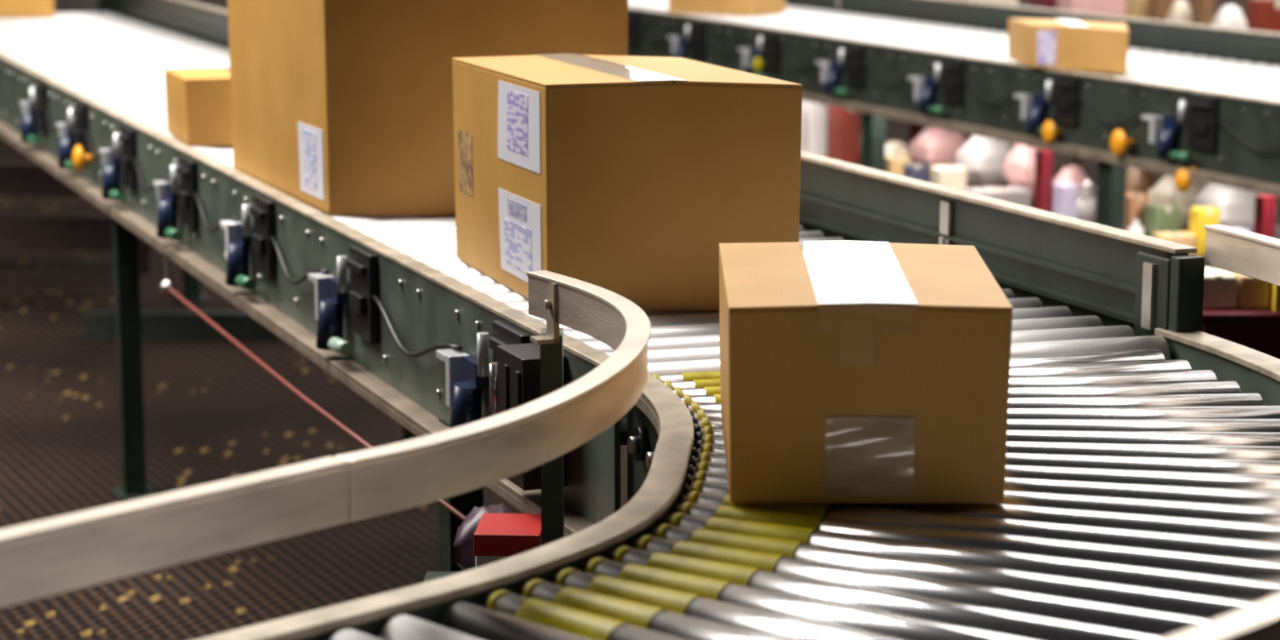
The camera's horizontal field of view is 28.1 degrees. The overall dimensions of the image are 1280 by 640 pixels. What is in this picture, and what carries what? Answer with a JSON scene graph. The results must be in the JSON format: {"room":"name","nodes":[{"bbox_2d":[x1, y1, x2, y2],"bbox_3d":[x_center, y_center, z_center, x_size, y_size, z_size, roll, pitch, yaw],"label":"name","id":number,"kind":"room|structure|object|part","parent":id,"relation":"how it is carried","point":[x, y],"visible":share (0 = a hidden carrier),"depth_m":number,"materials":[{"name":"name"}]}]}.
{"room":"distribution center","nodes":[
{"label":"distribution center","id":0,"kind":"room"},
{"bbox_2d":[0,17,1279,639],"bbox_3d":[1.000,-0.478,13.122,30.000,0.100,34.000,0,10,0],"label":"floor","id":1,"kind":"structure","parent":0,"point":[212,413],"depth_m":8.09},
{"bbox_2d":[0,163,81,195],"bbox_3d":[-3.750,-0.655,13.030,2.300,0.280,0.080,0,10,0],"label":"steel beam","id":2,"kind":"structure","parent":1,"relation":"on","point":[15,179],"depth_m":12.98,"materials":[{"name":"black metal"}]},
{"bbox_2d":[0,214,154,272],"bbox_3d":[-3.275,-0.339,11.359,2.250,0.250,0.080,0,10,0],"label":"steel beam","id":3,"kind":"structure","parent":1,"relation":"on","point":[17,232],"depth_m":11.31,"materials":[{"name":"black metal"}]},
{"bbox_2d":[83,311,281,339],"bbox_3d":[-1.670,0.019,9.788,0.900,0.100,0.060,0,10,0],"label":"steel beam","id":4,"kind":"structure","parent":1,"relation":"on","point":[98,325],"depth_m":9.76,"materials":[{"name":"metal"}]},
{"bbox_2d":[423,571,462,582],"bbox_3d":[-0.223,0.781,3.798,0.215,0.720,0.440,0,10,0],"label":"stand","id":5,"kind":"object","parent":1,"relation":"on","point":[430,575],"visible":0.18,"depth_m":3.93,"materials":[{"name":"green paint"}]},
{"bbox_2d":[453,502,514,571],"bbox_3d":[-0.222,0.340,3.856,0.110,0.125,0.110,0,10,0],"label":"padded mailer","id":6,"kind":"object","parent":5,"relation":"on","point":[463,547],"visible":0.4,"depth_m":3.81,"materials":[{"name":"plastic"}]},
{"bbox_2d":[473,513,541,568],"bbox_3d":[-0.186,0.361,3.707,0.095,0.136,0.124,1,10,3],"label":"carton","id":7,"kind":"object","parent":5,"relation":"on","point":[497,537],"visible":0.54,"depth_m":3.64,"materials":[{"name":"red cardboard"}]},
{"bbox_2d":[0,0,1204,571],"bbox_3d":[-1.336,-0.245,8.069,1.039,1.228,9.461,-4,11,-21],"label":"conveyor","id":8,"kind":"object","parent":1,"relation":"on","point":[386,305],"visible":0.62,"depth_m":4.81,"materials":[{"name":"grey metal"}]},
{"bbox_2d":[0,0,53,17],"bbox_3d":[-2.930,-1.518,11.767,0.563,0.225,0.408,0,10,0],"label":"cardboard box","id":9,"kind":"object","parent":8,"relation":"on","point":[8,8],"visible":1,"depth_m":11.58,"materials":[{"name":"brown cardboard"}]},
{"bbox_3d":[-2.010,-0.649,8.422,0.056,0.132,0.070,-4,11,-21],"label":"motor","id":10,"kind":"part","parent":8,"relation":"part of","materials":[{"name":"blue metal"}]},
{"bbox_3d":[-1.728,-0.522,7.717,0.056,0.132,0.070,-4,11,-21],"label":"motor","id":11,"kind":"part","parent":8,"relation":"part of","materials":[{"name":"blue metal"}]},
{"bbox_3d":[-1.618,-0.469,7.443,0.062,0.079,0.072,-4,11,-21],"label":"reset knob","id":12,"kind":"part","parent":8,"relation":"part of","materials":[{"name":"orange"}]},
{"bbox_3d":[-1.450,-0.397,7.021,0.056,0.132,0.070,-4,11,-21],"label":"motor","id":13,"kind":"part","parent":8,"relation":"part of","materials":[{"name":"blue metal"}]},
{"bbox_3d":[-1.455,0.074,7.289,0.060,0.855,0.064,-4,11,-21],"label":"leg","id":14,"kind":"part","parent":8,"relation":"part of","materials":[{"name":"green paint"}]},
{"bbox_3d":[-1.453,0.500,7.367,0.115,0.010,0.140,-4,11,-21],"label":"foot plate","id":15,"kind":"part","parent":8,"relation":"part of","materials":[{"name":"green paint"}]},
{"bbox_3d":[-1.164,-0.269,6.307,0.056,0.132,0.070,-4,11,-21],"label":"motor","id":16,"kind":"part","parent":8,"relation":"part of","materials":[{"name":"blue metal"}]},
{"bbox_3d":[-1.863,-0.515,10.569,0.060,0.855,0.064,-4,11,-21],"label":"leg","id":17,"kind":"part","parent":8,"relation":"part of","materials":[{"name":"green paint"}]},
{"bbox_3d":[-1.861,-0.089,10.647,0.115,0.010,0.140,-4,11,-21],"label":"foot plate","id":18,"kind":"part","parent":8,"relation":"part of","materials":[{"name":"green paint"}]},
{"bbox_2d":[164,66,232,146],"bbox_3d":[-0.998,-0.545,6.506,0.477,0.171,0.328,0,10,0],"label":"cardboard box","id":19,"kind":"object","parent":8,"relation":"on","point":[198,100],"visible":0.36,"depth_m":6.36,"materials":[{"name":"brown cardboard"}]},
{"bbox_3d":[-0.878,-0.140,5.593,0.056,0.132,0.070,-4,11,-21],"label":"motor","id":20,"kind":"part","parent":8,"relation":"part of","materials":[{"name":"blue metal"}]},
{"bbox_3d":[-1.754,-0.583,7.871,0.009,0.233,9.400,-4,11,-21],"label":"frame","id":21,"kind":"part","parent":8,"relation":"part of","materials":[{"name":"green paint"}]},
{"bbox_3d":[-0.654,0.153,5.030,0.008,0.018,2.750,-4,11,-21],"label":"pull cord","id":22,"kind":"part","parent":8,"relation":"part of","materials":[{"name":"red fabric"}]},
{"bbox_3d":[-0.588,-0.010,4.869,0.056,0.132,0.070,-4,11,-21],"label":"motor","id":23,"kind":"part","parent":8,"relation":"part of","materials":[{"name":"blue metal"}]},
{"bbox_3d":[-0.672,0.020,7.593,0.060,0.855,0.064,-4,11,-21],"label":"leg","id":24,"kind":"part","parent":8,"relation":"part of","materials":[{"name":"green paint"}]},
{"bbox_2d":[227,0,627,214],"bbox_3d":[-0.480,-0.557,5.458,0.570,0.565,1.066,-4,11,-21],"label":"cardboard box","id":25,"kind":"object","parent":8,"relation":"on","point":[339,107],"visible":0.76,"depth_m":5.09,"materials":[{"name":"brown cardboard"}]},
{"bbox_3d":[-0.304,0.593,4.403,0.060,0.855,0.064,-4,11,-21],"label":"leg","id":26,"kind":"part","parent":8,"relation":"part of","materials":[{"name":"green paint"}]},
{"bbox_3d":[-0.277,0.130,4.091,0.056,0.132,0.070,-4,11,-21],"label":"motor","id":27,"kind":"part","parent":8,"relation":"part of","materials":[{"name":"blue metal"}]},
{"bbox_3d":[-0.917,-0.641,8.195,0.009,0.233,9.400,-4,11,-21],"label":"frame","id":28,"kind":"part","parent":8,"relation":"part of","materials":[{"name":"green paint"}]},
{"bbox_2d":[452,53,802,311],"bbox_3d":[-0.038,-0.241,4.272,0.391,0.364,0.701,-3,11,-18],"label":"cardboard box","id":29,"kind":"object","parent":8,"relation":"on","point":[627,176],"visible":0.97,"depth_m":4.01,"materials":[{"name":"brown cardboard"}]},
{"bbox_3d":[0.800,0.005,3.880,0.048,0.218,0.115,-4,11,-21],"label":"guard plate","id":30,"kind":"part","parent":8,"relation":"part of","materials":[{"name":"green paint"}]},
{"bbox_2d":[0,224,1279,639],"bbox_3d":[0.000,0.743,2.476,1.458,1.262,3.469,5,11,27],"label":"conveyor","id":31,"kind":"object","parent":1,"relation":"on","point":[1141,501],"visible":0.94,"depth_m":2.64,"materials":[{"name":"metal"}]},
{"bbox_3d":[-0.789,0.258,1.885,0.030,0.060,1.497,9,14,42],"label":"guard rail","id":32,"kind":"part","parent":31,"relation":"part of","materials":[{"name":"metal"}]},
{"bbox_3d":[-0.111,0.063,2.972,0.226,0.060,1.150,1,10,7],"label":"guard rail","id":33,"kind":"part","parent":31,"relation":"part of","materials":[{"name":"metal"}]},
{"bbox_3d":[-0.466,0.418,2.408,0.441,0.266,2.510,6,12,30],"label":"frame","id":34,"kind":"part","parent":31,"relation":"part of","materials":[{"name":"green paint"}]},
{"bbox_3d":[-0.122,0.581,3.640,0.030,1.148,0.060,0,10,0],"label":"leg","id":35,"kind":"part","parent":31,"relation":"part of","materials":[{"name":"green paint"}]},
{"bbox_3d":[0.001,0.170,3.495,0.012,0.051,0.050,-3,11,-17],"label":"bearing plate","id":36,"kind":"part","parent":31,"relation":"part of","materials":[{"name":"black plastic"}]},
{"bbox_3d":[0.025,0.186,3.402,0.012,0.050,0.050,-2,10,-11],"label":"bearing plate","id":37,"kind":"part","parent":31,"relation":"part of","materials":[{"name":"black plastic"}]},
{"bbox_2d":[719,240,1013,502],"bbox_3d":[0.259,0.051,3.035,0.326,0.226,0.479,0,10,0],"label":"cardboard box","id":38,"kind":"object","parent":31,"relation":"on","point":[851,371],"visible":1,"depth_m":2.81,"materials":[{"name":"brown cardboard"}]},
{"bbox_3d":[0.658,0.112,2.587,0.468,0.060,2.562,3,11,19],"label":"guard rail","id":39,"kind":"part","parent":31,"relation":"part of","materials":[{"name":"metal"}]},
{"bbox_3d":[0.483,0.393,2.492,0.525,0.246,2.855,4,11,22],"label":"frame","id":40,"kind":"part","parent":31,"relation":"part of","materials":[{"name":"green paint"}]},
{"bbox_2d":[627,0,1279,230],"bbox_3d":[1.139,-0.669,10.502,1.006,1.203,8.658,-4,11,-21],"label":"conveyor","id":41,"kind":"object","parent":1,"relation":"on","point":[1196,102],"visible":0.79,"depth_m":9.22,"materials":[{"name":"green paint"}]},
{"bbox_3d":[0.183,-1.218,11.592,0.056,0.132,0.070,-4,11,-21],"label":"motor","id":42,"kind":"part","parent":41,"relation":"part of","materials":[{"name":"blue metal"}]},
{"bbox_2d":[668,0,785,16],"bbox_3d":[0.406,-1.535,11.918,0.528,0.205,0.351,8,13,38],"label":"cardboard box","id":43,"kind":"object","parent":41,"relation":"on","point":[726,7],"visible":1,"depth_m":11.77,"materials":[{"name":"brown cardboard"}]},
{"bbox_3d":[0.477,-1.087,10.859,0.056,0.132,0.070,-4,11,-21],"label":"motor","id":44,"kind":"part","parent":41,"relation":"part of","materials":[{"name":"blue metal"}]},
{"bbox_3d":[0.504,-1.078,10.806,0.050,0.064,0.083,-4,11,-21],"label":"reset knob","id":45,"kind":"part","parent":41,"relation":"part of","materials":[{"name":"yellow plastic"}]},
{"bbox_3d":[0.762,-0.958,10.145,0.056,0.132,0.070,-4,11,-21],"label":"motor","id":46,"kind":"part","parent":41,"relation":"part of","materials":[{"name":"blue metal"}]},
{"bbox_3d":[0.913,-0.418,10.029,0.060,0.855,0.080,-4,11,-21],"label":"leg","id":47,"kind":"part","parent":41,"relation":"part of","materials":[{"name":"green paint"}]},
{"bbox_3d":[1.056,-0.827,9.412,0.056,0.132,0.070,-4,11,-21],"label":"motor","id":48,"kind":"part","parent":41,"relation":"part of","materials":[{"name":"blue metal"}]},
{"bbox_3d":[1.570,-1.079,10.632,0.009,0.233,8.600,-4,11,-21],"label":"frame","id":49,"kind":"part","parent":41,"relation":"part of","materials":[{"name":"green paint"}]},
{"bbox_3d":[1.345,-0.697,8.689,0.056,0.132,0.070,-4,11,-21],"label":"motor","id":50,"kind":"part","parent":41,"relation":"part of","materials":[{"name":"blue metal"}]},
{"bbox_3d":[1.386,-0.630,8.597,0.062,0.079,0.072,-4,11,-21],"label":"reset knob","id":51,"kind":"part","parent":41,"relation":"part of","materials":[{"name":"orange plastic"}]},
{"bbox_2d":[1008,18,1128,74],"bbox_3d":[1.478,-0.943,8.747,0.303,0.147,0.693,-9,14,-42],"label":"cardboard box","id":52,"kind":"object","parent":41,"relation":"on","point":[1061,44],"visible":1,"depth_m":8.59,"materials":[{"name":"brown cardboard"}]},
{"bbox_3d":[1.547,-0.133,8.445,0.060,0.855,0.080,-4,11,-21],"label":"leg","id":53,"kind":"part","parent":41,"relation":"part of","materials":[{"name":"green paint"}]},
{"bbox_3d":[1.545,-0.566,8.181,0.074,0.088,0.080,-4,11,-21],"label":"reset knob","id":54,"kind":"part","parent":41,"relation":"part of","materials":[{"name":"orange plastic"}]},
{"bbox_3d":[1.639,-0.565,7.956,0.056,0.132,0.070,-4,11,-21],"label":"motor","id":55,"kind":"part","parent":41,"relation":"part of","materials":[{"name":"blue metal"}]},
{"bbox_3d":[1.683,-0.433,7.867,0.070,0.082,0.072,-4,11,-21],"label":"reset knob","id":56,"kind":"part","parent":41,"relation":"part of","materials":[{"name":"orange plastic"}]},
{"bbox_2d":[964,133,1084,172],"bbox_3d":[1.864,-0.982,12.733,0.704,1.030,11.800,-4,11,-21],"label":"storage shelf","id":57,"kind":"object","parent":1,"relation":"on","point":[1079,162],"visible":0.02,"depth_m":12.77,"materials":[{"name":"brown metal"}]},
{"bbox_2d":[966,0,1017,5],"bbox_3d":[1.724,-1.600,12.685,0.250,0.301,0.202,-2,10,-11],"label":"package","id":58,"kind":"object","parent":57,"relation":"on","point":[1015,2],"visible":0.02,"depth_m":12.60},
{"bbox_2d":[1026,0,1057,9],"bbox_3d":[1.929,-1.508,12.172,0.120,0.301,0.202,-2,10,-11],"label":"package","id":59,"kind":"object","parent":57,"relation":"on","point":[1046,4],"visible":0.15,"depth_m":12.08},
{"bbox_2d":[1057,0,1125,17],"bbox_3d":[2.093,-1.453,11.759,0.300,0.339,0.200,-2,10,-11],"label":"padded mailer","id":60,"kind":"object","parent":57,"relation":"on","point":[1109,7],"visible":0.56,"depth_m":11.67,"materials":[{"name":"pink plastic"}]},
{"bbox_2d":[1124,0,1147,18],"bbox_3d":[2.226,-1.350,11.433,0.085,0.251,0.122,-2,10,-11],"label":"package","id":61,"kind":"object","parent":57,"relation":"on","point":[1134,8],"visible":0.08,"depth_m":11.37},
{"bbox_2d":[1146,0,1172,21],"bbox_3d":[2.288,-1.332,11.277,0.070,0.271,0.122,-2,10,-11],"label":"package","id":62,"kind":"object","parent":57,"relation":"on","point":[1157,10],"visible":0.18,"depth_m":11.21},
{"bbox_2d":[1165,0,1191,23],"bbox_3d":[2.348,-1.284,11.130,0.085,0.229,0.120,-2,10,-11],"label":"padded mailer","id":63,"kind":"object","parent":57,"relation":"on","point":[1180,11],"visible":0.39,"depth_m":11.08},
{"bbox_2d":[1190,0,1215,26],"bbox_3d":[2.411,-1.292,10.967,0.065,0.301,0.122,-2,10,-11],"label":"package","id":64,"kind":"object","parent":57,"relation":"on","point":[1202,11],"visible":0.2,"depth_m":10.91},
{"bbox_2d":[1210,4,1246,29],"bbox_3d":[2.485,-1.218,10.789,0.120,0.219,0.120,-2,10,-11],"label":"padded mailer","id":65,"kind":"object","parent":57,"relation":"on","point":[1229,16],"visible":0.32,"depth_m":10.73,"materials":[{"name":"white plastic"}]},
{"bbox_2d":[1246,0,1279,32],"bbox_3d":[2.594,-1.190,10.514,0.170,0.261,0.122,-2,10,-11],"label":"package","id":66,"kind":"object","parent":57,"relation":"on","point":[1262,15],"visible":0.35,"depth_m":10.44},
{"bbox_2d":[853,122,1279,267],"bbox_3d":[1.645,-0.246,9.283,0.715,0.800,6.200,-4,11,-21],"label":"storage shelf","id":67,"kind":"object","parent":1,"relation":"on","point":[1264,205],"visible":0.02,"depth_m":8.94,"materials":[{"name":"brown metal"}]},
{"bbox_2d":[800,100,827,156],"bbox_3d":[0.750,-0.837,10.926,0.115,0.261,0.202,-2,10,-13],"label":"package","id":68,"kind":"object","parent":67,"relation":"on","point":[814,116],"visible":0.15,"depth_m":10.84},
{"bbox_2d":[826,106,860,163],"bbox_3d":[0.849,-0.788,10.680,0.085,0.251,0.202,-2,10,-13],"label":"package","id":69,"kind":"object","parent":67,"relation":"on","point":[843,126],"visible":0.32,"depth_m":10.60},
{"bbox_2d":[885,155,910,175],"bbox_3d":[1.006,-0.588,9.991,0.080,0.101,0.072,-2,10,-13],"label":"package","id":70,"kind":"object","parent":67,"relation":"on","point":[895,163],"visible":0.56,"depth_m":9.96},
{"bbox_2d":[884,141,915,170],"bbox_3d":[1.021,-0.650,10.259,0.120,0.130,0.140,-2,10,-13],"label":"padded mailer","id":71,"kind":"object","parent":67,"relation":"on","point":[894,148],"visible":0.41,"depth_m":10.20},
{"bbox_2d":[902,163,927,181],"bbox_3d":[1.056,-0.553,9.826,0.080,0.091,0.062,-2,10,-13],"label":"package","id":72,"kind":"object","parent":67,"relation":"on","point":[916,171],"visible":0.59,"depth_m":9.80},
{"bbox_2d":[909,126,968,176],"bbox_3d":[1.193,-0.666,10.090,0.200,0.220,0.220,-2,10,-13],"label":"padded mailer","id":73,"kind":"object","parent":67,"relation":"on","point":[934,146],"visible":0.62,"depth_m":9.99,"materials":[{"name":"pink plastic"}]},
{"bbox_2d":[930,164,966,190],"bbox_3d":[1.154,-0.519,9.579,0.110,0.111,0.102,-2,10,-13],"label":"package","id":74,"kind":"object","parent":67,"relation":"on","point":[954,176],"visible":0.6,"depth_m":9.53},
{"bbox_2d":[956,135,1015,187],"bbox_3d":[1.333,-0.608,9.740,0.190,0.229,0.220,-2,10,-13],"label":"padded mailer","id":75,"kind":"object","parent":67,"relation":"on","point":[984,158],"visible":0.68,"depth_m":9.65,"materials":[{"name":"white plastic"}]},
{"bbox_2d":[964,186,1031,206],"bbox_3d":[1.290,-0.438,9.243,0.220,0.071,0.102,-2,10,-13],"label":"package","id":76,"kind":"object","parent":67,"relation":"on","point":[1019,195],"visible":0.56,"depth_m":9.21},
{"bbox_2d":[1003,143,1041,202],"bbox_3d":[1.424,-0.548,9.406,0.110,0.229,0.200,-2,10,-13],"label":"padded mailer","id":77,"kind":"object","parent":67,"relation":"on","point":[1019,169],"visible":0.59,"depth_m":9.34,"materials":[{"name":"pink plastic"}]},
{"bbox_2d":[1052,181,1079,217],"bbox_3d":[1.486,-0.414,8.937,0.060,0.131,0.102,-2,10,-13],"label":"package","id":78,"kind":"object","parent":67,"relation":"on","point":[1065,193],"visible":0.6,"depth_m":8.89},
{"bbox_2d":[1053,164,1092,195],"bbox_3d":[1.553,-0.475,9.196,0.100,0.160,0.120,-2,10,-13],"label":"padded mailer","id":79,"kind":"object","parent":67,"relation":"on","point":[1075,175],"visible":0.29,"depth_m":9.15,"materials":[{"name":"plastic"}]},
{"bbox_2d":[1076,182,1095,222],"bbox_3d":[1.506,-0.381,8.642,0.059,0.170,0.059,-2,10,-13],"label":"bottle","id":80,"kind":"object","parent":67,"relation":"on","point":[1086,203],"visible":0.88,"depth_m":8.62,"materials":[{"name":"white plastic"}]},
{"bbox_2d":[1128,219,1143,234],"bbox_3d":[1.622,-0.286,8.373,0.049,0.080,0.049,-2,10,-13],"label":"bottle","id":81,"kind":"object","parent":67,"relation":"on","point":[1135,227],"visible":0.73,"depth_m":8.36,"materials":[{"name":"white plastic"}]},
{"bbox_2d":[1124,191,1149,231],"bbox_3d":[1.642,-0.344,8.492,0.070,0.151,0.082,-2,10,-13],"label":"package","id":82,"kind":"object","parent":67,"relation":"on","point":[1135,202],"visible":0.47,"depth_m":8.45},
{"bbox_2d":[1126,166,1157,195],"bbox_3d":[1.713,-0.437,8.790,0.090,0.229,0.150,-2,10,-13],"label":"padded mailer","id":83,"kind":"object","parent":67,"relation":"on","point":[1138,180],"visible":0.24,"depth_m":8.72,"materials":[{"name":"brown paper"}]},
{"bbox_2d":[1142,202,1180,236],"bbox_3d":[1.708,-0.314,8.382,0.090,0.131,0.102,-2,10,-13],"label":"package","id":84,"kind":"object","parent":67,"relation":"on","point":[1158,217],"visible":0.6,"depth_m":8.34},
{"bbox_2d":[1152,231,1195,254],"bbox_3d":[1.698,-0.241,8.145,0.120,0.071,0.072,-2,10,-13],"label":"package","id":85,"kind":"object","parent":67,"relation":"on","point":[1182,237],"visible":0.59,"depth_m":8.12},
{"bbox_2d":[1147,174,1208,232],"bbox_3d":[1.838,-0.400,8.587,0.200,0.229,0.200,-2,10,-13],"label":"padded mailer","id":86,"kind":"object","parent":67,"relation":"on","point":[1166,190],"visible":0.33,"depth_m":8.50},
{"bbox_2d":[1189,205,1219,256],"bbox_3d":[1.797,-0.284,8.157,0.075,0.151,0.072,-2,10,-13],"label":"package","id":87,"kind":"object","parent":67,"relation":"on","point":[1200,216],"visible":0.64,"depth_m":8.12},
{"bbox_2d":[1193,182,1278,232],"bbox_3d":[1.938,-0.365,8.335,0.200,0.249,0.200,-2,10,-13],"label":"padded mailer","id":88,"kind":"object","parent":67,"relation":"on","point":[1236,206],"visible":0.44,"depth_m":8.24,"materials":[{"name":"white plastic"}]},
{"bbox_2d":[1202,306,1279,359],"bbox_3d":[1.575,0.356,5.804,0.770,0.844,0.520,0,10,0],"label":"cart","id":89,"kind":"object","parent":1,"relation":"on","point":[1256,329],"visible":0.02,"depth_m":5.49,"materials":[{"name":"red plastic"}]},
{"bbox_2d":[1203,266,1237,308],"bbox_3d":[1.245,-0.070,5.576,0.085,0.073,0.122,0,10,0],"label":"package","id":90,"kind":"object","parent":89,"relation":"on","point":[1220,291],"visible":0.54,"depth_m":5.52},
{"bbox_2d":[1202,306,1279,319],"bbox_3d":[1.575,-0.052,5.731,0.770,0.015,0.520,0,10,0],"label":"tray","id":91,"kind":"object","parent":89,"relation":"on","point":[1237,313],"depth_m":5.48,"materials":[{"name":"red plastic"}]},
{"bbox_2d":[1229,271,1269,308],"bbox_3d":[1.325,-0.070,5.576,0.065,0.073,0.122,0,10,0],"label":"package","id":92,"kind":"object","parent":89,"relation":"on","point":[1251,293],"visible":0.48,"depth_m":5.52},
{"bbox_2d":[1268,283,1279,311],"bbox_3d":[1.425,-0.070,5.545,0.141,0.085,0.138,0,10,0],"label":"storage bin","id":93,"kind":"object","parent":89,"relation":"on","point":[1274,290],"visible":0.23,"depth_m":5.50,"materials":[{"name":"yellow plastic"}]},
{"bbox_2d":[53,0,1248,17],"bbox_3d":[1.000,-7.484,29.212,30.000,8.000,0.150,0,10,0],"label":"wall","id":94,"kind":"structure","parent":0,"point":[60,6],"depth_m":29.82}
]}

